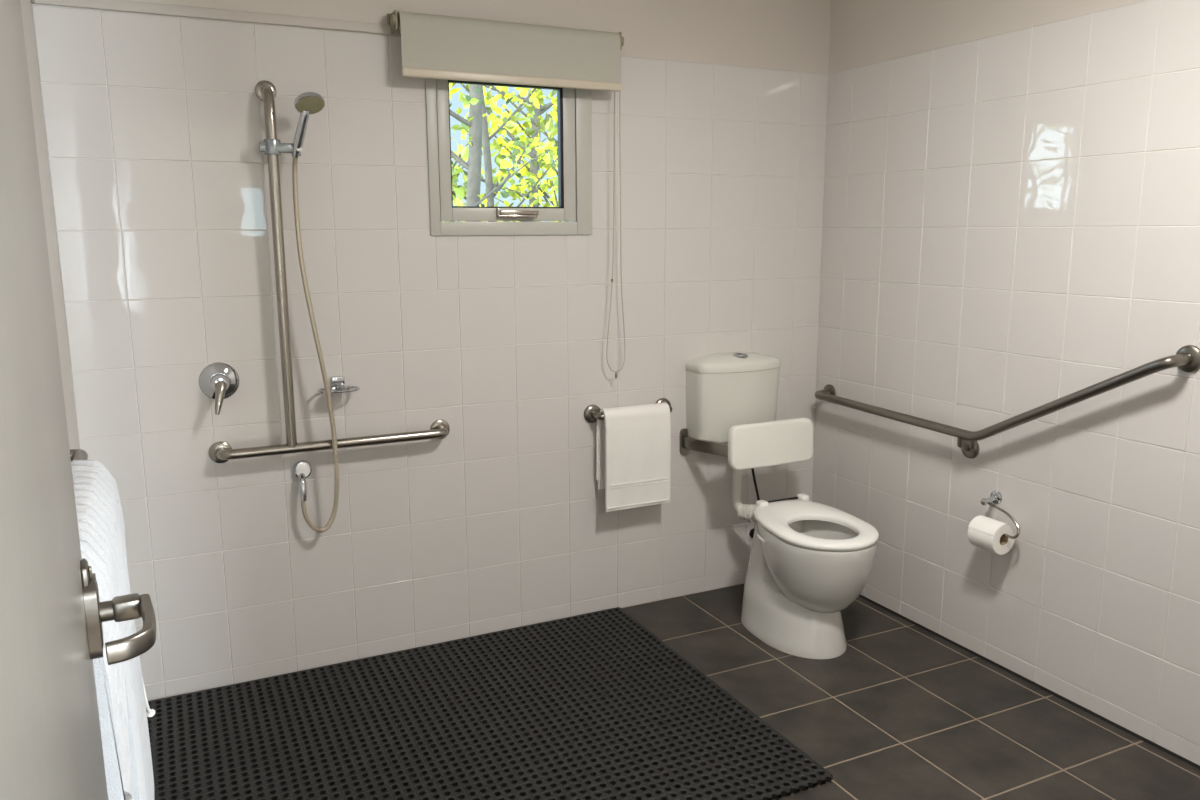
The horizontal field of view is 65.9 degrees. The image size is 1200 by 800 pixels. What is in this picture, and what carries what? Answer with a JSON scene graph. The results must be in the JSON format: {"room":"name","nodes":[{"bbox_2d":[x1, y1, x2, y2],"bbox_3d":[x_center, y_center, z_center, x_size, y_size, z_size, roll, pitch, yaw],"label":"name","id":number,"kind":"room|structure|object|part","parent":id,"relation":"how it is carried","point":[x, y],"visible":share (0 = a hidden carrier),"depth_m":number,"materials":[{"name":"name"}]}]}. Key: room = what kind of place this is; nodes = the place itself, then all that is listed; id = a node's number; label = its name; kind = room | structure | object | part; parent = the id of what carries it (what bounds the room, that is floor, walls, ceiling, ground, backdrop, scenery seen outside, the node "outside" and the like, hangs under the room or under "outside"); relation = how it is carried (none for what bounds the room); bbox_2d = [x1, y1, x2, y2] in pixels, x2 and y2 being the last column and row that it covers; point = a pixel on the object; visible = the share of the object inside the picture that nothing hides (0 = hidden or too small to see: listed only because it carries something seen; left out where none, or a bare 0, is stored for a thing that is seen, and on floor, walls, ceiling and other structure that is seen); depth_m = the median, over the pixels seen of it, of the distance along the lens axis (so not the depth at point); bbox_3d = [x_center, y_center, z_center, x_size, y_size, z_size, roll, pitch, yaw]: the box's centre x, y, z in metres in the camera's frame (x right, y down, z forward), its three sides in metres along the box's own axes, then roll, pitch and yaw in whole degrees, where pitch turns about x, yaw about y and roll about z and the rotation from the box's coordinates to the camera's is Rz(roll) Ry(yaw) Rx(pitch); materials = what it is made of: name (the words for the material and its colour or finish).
{"room":"accessible bathroom","nodes":[
{"label":"accessible bathroom","id":0,"kind":"room"},
{"bbox_2d":[20,0,79,448],"bbox_3d":[-0.932,0.022,1.311,0.121,2.400,2.950,-5,11,-25],"label":"wall","id":1,"kind":"structure","parent":0,"point":[26,5],"depth_m":2.44,"materials":[{"name":"tile"}]},
{"bbox_2d":[70,449,87,461],"bbox_3d":[-0.878,0.185,1.463,0.082,0.066,0.966,-5,11,-25],"label":"towel rail","id":2,"kind":"object","parent":1,"relation":"attached to","point":[75,454],"visible":0.17,"depth_m":1.84,"materials":[{"name":"metal"}]},
{"bbox_2d":[81,551,133,799],"bbox_3d":[-0.699,0.416,1.223,0.130,0.415,0.165,-5,11,-25],"label":"bath towel","id":3,"kind":"object","parent":2,"relation":"hanging from","point":[109,679],"visible":0.34,"depth_m":1.19,"materials":[{"name":"fabric"}]},
{"bbox_2d":[71,460,154,799],"bbox_3d":[-0.878,0.509,1.619,0.154,0.740,0.625,-5,11,-25],"label":"bath towel","id":4,"kind":"object","parent":2,"relation":"hanging from","point":[101,525],"visible":0.38,"depth_m":1.53,"materials":[{"name":"fabric"}]},
{"bbox_2d":[32,0,830,700],"bbox_3d":[-0.341,-0.341,3.282,2.938,2.400,0.142,-5,11,-25],"label":"wall","id":5,"kind":"structure","parent":0,"point":[155,123],"depth_m":3.09,"materials":[{"name":"tile"}]},
{"bbox_2d":[34,0,400,35],"bbox_3d":[-1.065,-1.120,2.699,1.022,0.029,0.010,-5,11,-25],"label":"trim","id":6,"kind":"structure","parent":5,"relation":"attached to","point":[115,5],"depth_m":2.68,"materials":[{"name":"paint"}]},
{"bbox_2d":[199,363,238,414],"bbox_3d":[-1.150,-0.035,2.808,0.116,0.148,0.092,-5,11,-25],"label":"shower mixer","id":7,"kind":"object","parent":5,"relation":"attached to","point":[219,382],"visible":1,"depth_m":2.82,"materials":[{"name":"silver metal"}]},
{"bbox_3d":[-1.166,-0.056,2.836,0.116,0.116,0.020,-5,11,-25],"label":"plate","id":8,"kind":"part","parent":7,"relation":"part of","materials":[{"name":"silver metal"}]},
{"bbox_3d":[-1.142,-0.011,2.792,0.035,0.106,0.057,-2,11,-10],"label":"lever","id":9,"kind":"part","parent":7,"relation":"part of","materials":[{"name":"metal"}]},
{"bbox_2d":[292,460,311,500],"bbox_3d":[-0.952,0.258,2.977,0.062,0.123,0.059,-5,11,-25],"label":"outlet","id":10,"kind":"object","parent":5,"relation":"attached to","point":[302,469],"visible":1,"depth_m":2.97,"materials":[{"name":"silver metal"}]},
{"bbox_3d":[-0.960,0.225,2.987,0.062,0.062,0.025,-5,11,-25],"label":"wall plate","id":11,"kind":"part","parent":10,"relation":"part of","materials":[{"name":"silver metal"}]},
{"bbox_2d":[292,91,338,532],"bbox_3d":[-0.870,-0.231,2.837,0.096,1.354,0.174,-10,14,-44],"label":"shower","id":12,"kind":"object","parent":5,"relation":"attached to","point":[306,103],"visible":1,"depth_m":2.80,"materials":[{"name":"silver metal"}]},
{"bbox_3d":[-0.884,-0.786,2.732,0.089,0.138,0.029,9,14,40],"label":"handle","id":13,"kind":"part","parent":12,"relation":"part of","materials":[{"name":"silver metal"}]},
{"bbox_2d":[317,376,359,392],"bbox_3d":[-0.835,-0.048,2.955,0.133,0.044,0.102,-5,11,-25],"label":"soap dish","id":14,"kind":"object","parent":5,"relation":"attached to","point":[338,381],"visible":0.94,"depth_m":2.98,"materials":[{"name":"silver metal"}]},
{"bbox_3d":[-0.848,-0.063,2.996,0.042,0.028,0.014,-5,11,-25],"label":"wall plate","id":15,"kind":"part","parent":14,"relation":"part of","materials":[{"name":"silver metal"}]},
{"bbox_3d":[-0.833,-0.032,2.954,0.133,0.012,0.093,-5,11,-25],"label":"dish","id":16,"kind":"part","parent":14,"relation":"part of","materials":[{"name":"silver metal"}]},
{"bbox_3d":[-0.842,-0.045,2.987,0.016,0.028,0.030,-5,11,-25],"label":"arm","id":17,"kind":"part","parent":14,"relation":"part of","materials":[{"name":"silver metal"}]},
{"bbox_2d":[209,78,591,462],"bbox_3d":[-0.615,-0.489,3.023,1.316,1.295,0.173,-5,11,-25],"label":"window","id":18,"kind":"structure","parent":5,"relation":"in","point":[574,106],"depth_m":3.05,"materials":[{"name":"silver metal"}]},
{"bbox_3d":[-0.845,-0.391,2.887,0.770,1.154,0.103,-5,11,-25],"label":"shower grab rail","id":19,"kind":"part","parent":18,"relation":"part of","materials":[{"name":"silver metal"}]},
{"bbox_3d":[-0.278,-0.638,3.159,0.150,0.033,0.030,-5,11,-25],"label":"winder handle","id":20,"kind":"part","parent":18,"relation":"part of","materials":[{"name":"metal"}]},
{"bbox_2d":[387,10,624,377],"bbox_3d":[-0.276,-0.640,3.127,0.815,1.202,0.097,-5,11,-25],"label":"roller blind","id":21,"kind":"object","parent":5,"relation":"attached to","point":[432,46],"visible":1,"depth_m":2.99,"materials":[{"name":"fabric"}]},
{"bbox_3d":[-0.269,-1.041,3.012,0.756,0.027,0.017,-5,11,-25],"label":"rail","id":22,"kind":"part","parent":21,"relation":"part of","materials":[{"name":"white plastic"}]},
{"bbox_3d":[0.059,-0.654,3.282,0.078,1.125,0.019,-5,11,-25],"label":"pull chain","id":23,"kind":"part","parent":21,"relation":"part of","materials":[{"name":"white plastic"}]},
{"bbox_2d":[584,398,672,422],"bbox_3d":[0.122,0.044,3.457,0.368,0.070,0.080,-5,11,-25],"label":"towel rail","id":24,"kind":"object","parent":5,"relation":"attached to","point":[592,413],"visible":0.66,"depth_m":3.41,"materials":[{"name":"metal"}]},
{"bbox_2d":[596,403,670,511],"bbox_3d":[0.125,0.208,3.459,0.274,0.380,0.081,-5,11,-25],"label":"hand towel","id":25,"kind":"object","parent":24,"relation":"hanging from","point":[633,443],"visible":1,"depth_m":3.42,"materials":[{"name":"fabric"}]},
{"bbox_2d":[679,418,812,469],"bbox_3d":[0.568,0.144,3.573,0.430,0.166,0.296,-5,11,-25],"label":"padded backrest","id":26,"kind":"object","parent":5,"relation":"attached to","point":[762,444],"visible":0.98,"depth_m":3.46,"materials":[{"name":"plastic"}]},
{"bbox_3d":[0.404,0.176,3.518,0.028,0.054,0.257,-8,13,-37],"label":"bracket arm","id":27,"kind":"part","parent":26,"relation":"part of","materials":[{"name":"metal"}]},
{"bbox_2d":[749,528,753,537],"bbox_3d":[0.589,0.529,3.767,0.020,0.037,0.095,-5,11,-25],"label":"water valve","id":28,"kind":"object","parent":5,"relation":"attached to","point":[751,533],"depth_m":3.84,"materials":[{"name":"black plastic"}]},
{"bbox_2d":[751,468,759,500],"bbox_3d":[0.600,0.329,3.736,0.043,0.136,0.095,-5,11,-25],"label":"hose","id":29,"kind":"object","parent":5,"relation":"attached to","point":[753,474],"depth_m":3.71,"materials":[{"name":"black rubber"}]},
{"bbox_2d":[621,583,1199,799],"bbox_3d":[1.019,1.375,0.762,2.938,0.080,6.340,-5,11,-25],"label":"floor","id":30,"kind":"structure","parent":0,"point":[905,712],"depth_m":2.79,"materials":[{"name":"tile"}]},
{"bbox_2d":[146,607,832,799],"bbox_3d":[-0.427,0.984,2.666,1.733,0.016,1.268,-5,11,-25],"label":"rubber mat","id":31,"kind":"object","parent":30,"relation":"on","point":[596,705],"visible":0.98,"depth_m":2.71,"materials":[{"name":"black rubber"}]},
{"bbox_2d":[685,352,878,658],"bbox_3d":[0.681,0.356,3.382,0.392,0.984,0.802,-5,11,-25],"label":"toilet","id":32,"kind":"object","parent":30,"relation":"on","point":[809,561],"visible":0.96,"depth_m":3.32,"materials":[{"name":"ceramic"}]},
{"bbox_3d":[0.532,-0.146,3.584,0.382,0.059,0.153,-5,11,-25],"label":"cistern lid","id":33,"kind":"part","parent":32,"relation":"part of","materials":[{"name":"ceramic"}]},
{"bbox_3d":[0.750,0.437,3.278,0.370,0.025,0.532,-5,11,-25],"label":"seat","id":34,"kind":"part","parent":32,"relation":"part of","materials":[{"name":"plastic"}]},
{"bbox_2d":[812,0,1199,764],"bbox_3d":[1.601,-0.210,2.520,0.122,2.400,2.950,-5,11,-25],"label":"wall","id":35,"kind":"structure","parent":0,"point":[1011,226],"depth_m":2.91,"materials":[{"name":"tile"}]},
{"bbox_2d":[981,490,1019,538],"bbox_3d":[1.312,0.371,3.010,0.077,0.118,0.173,-5,11,-25],"label":"toilet roll holder","id":36,"kind":"object","parent":35,"relation":"attached to","point":[995,497],"visible":0.81,"depth_m":3.04,"materials":[{"name":"silver metal"}]},
{"bbox_2d":[968,515,1014,554],"bbox_3d":[1.275,0.440,3.017,0.102,0.103,0.103,-5,11,-25],"label":"toilet roll","id":37,"kind":"object","parent":36,"relation":"on","point":[984,532],"visible":0.99,"depth_m":2.98,"materials":[{"name":"paper"}]},
{"bbox_3d":[1.292,0.387,3.001,0.031,0.090,0.170,-5,11,-25],"label":"wire arm","id":38,"kind":"part","parent":36,"relation":"part of","materials":[{"name":"metal"}]},
{"bbox_2d":[815,345,1199,458],"bbox_3d":[1.217,-0.029,3.116,0.090,0.466,1.512,-5,11,-25],"label":"grab rail","id":39,"kind":"object","parent":35,"relation":"attached to","point":[1187,358],"visible":1,"depth_m":2.84,"materials":[{"name":"metal"}]},
{"bbox_3d":[1.230,0.145,3.126,0.087,0.069,0.026,-10,14,-41],"label":"support leg","id":40,"kind":"part","parent":39,"relation":"part of","materials":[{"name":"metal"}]},
{"bbox_2d":[859,594,1199,768],"bbox_3d":[1.517,0.959,2.775,0.006,0.009,2.800,-5,11,-25],"label":"trim","id":41,"kind":"structure","parent":35,"relation":"attached to","point":[860,595],"depth_m":2.96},
{"bbox_3d":[0.946,0.130,0.676,2.938,2.400,0.150,-5,11,-25],"label":"wall","id":42,"kind":"structure","parent":0,"visible":0},
{"bbox_2d":[0,0,155,799],"bbox_3d":[-0.357,0.312,0.676,0.104,2.028,0.911,-6,12,-28],"label":"door","id":43,"kind":"structure","parent":42,"relation":"in","point":[52,613],"depth_m":0.56,"materials":[{"name":"paint"}]},
{"bbox_3d":[-0.553,0.226,1.008,0.015,0.104,0.056,-6,12,-28],"label":"handle plate","id":44,"kind":"part","parent":43,"relation":"part of","materials":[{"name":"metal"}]},
{"bbox_3d":[-0.498,0.238,0.976,0.054,0.023,0.136,-6,12,-28],"label":"lever handle","id":45,"kind":"part","parent":43,"relation":"part of","materials":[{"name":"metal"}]},
{"label":"outside","id":46,"kind":"structure","parent":0,"visible":0},
{"bbox_3d":[-3.293,0.102,9.814,15.000,0.200,13.860,-5,11,-25],"label":"ground","id":47,"kind":"structure","parent":46,"visible":0},
{"bbox_2d":[449,84,547,221],"bbox_3d":[-0.578,-1.457,5.228,1.282,4.505,2.025,10,14,43],"label":"tree","id":48,"kind":"object","parent":47,"relation":"on","point":[473,166],"visible":0.05,"depth_m":5.08,"materials":[{"name":"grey plant"}]},
{"bbox_2d":[442,83,556,221],"bbox_3d":[-0.696,-2.628,8.612,3.972,5.588,2.278,-5,11,-25],"label":"tree","id":49,"kind":"object","parent":47,"relation":"on","point":[533,169],"visible":0.02,"depth_m":8.58,"materials":[{"name":"green plant"}]},
{"bbox_2d":[445,98,553,221],"bbox_3d":[-1.733,-2.658,7.650,3.350,6.001,1.806,-5,11,-25],"label":"tree","id":50,"kind":"object","parent":47,"relation":"on","point":[460,193],"visible":0.09,"depth_m":8.22,"materials":[{"name":"green plant"}]},
{"bbox_2d":[449,84,557,221],"bbox_3d":[-1.019,-1.316,4.609,1.476,4.445,1.850,6,12,30],"label":"tree","id":51,"kind":"object","parent":47,"relation":"on","point":[470,99],"visible":0.11,"depth_m":4.78,"materials":[{"name":"green plant"}]},
{"bbox_2d":[441,86,568,221],"bbox_3d":[-0.574,-1.684,5.416,1.841,4.878,1.493,-7,12,-34],"label":"tree","id":52,"kind":"object","parent":47,"relation":"on","point":[486,138],"visible":0.21,"depth_m":5.53,"materials":[{"name":"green plant"}]},
{"bbox_2d":[458,86,557,221],"bbox_3d":[0.007,-3.375,10.394,4.651,6.418,2.731,-5,11,-25],"label":"tree","id":53,"kind":"object","parent":47,"relation":"on","point":[505,151],"visible":0.06,"depth_m":9.45,"materials":[{"name":"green plant"}]},
{"bbox_2d":[456,86,566,221],"bbox_3d":[-0.158,-2.287,7.063,2.571,5.470,1.659,-9,14,-40],"label":"tree","id":54,"kind":"object","parent":47,"relation":"on","point":[549,125],"visible":0.09,"depth_m":6.78,"materials":[{"name":"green plant"}]},
{"bbox_2d":[482,103,565,221],"bbox_3d":[0.011,-1.906,5.825,2.046,5.168,1.277,-5,11,-25],"label":"tree","id":55,"kind":"object","parent":47,"relation":"on","point":[504,194],"visible":0.05,"depth_m":5.59,"materials":[{"name":"green plant"}]}
]}

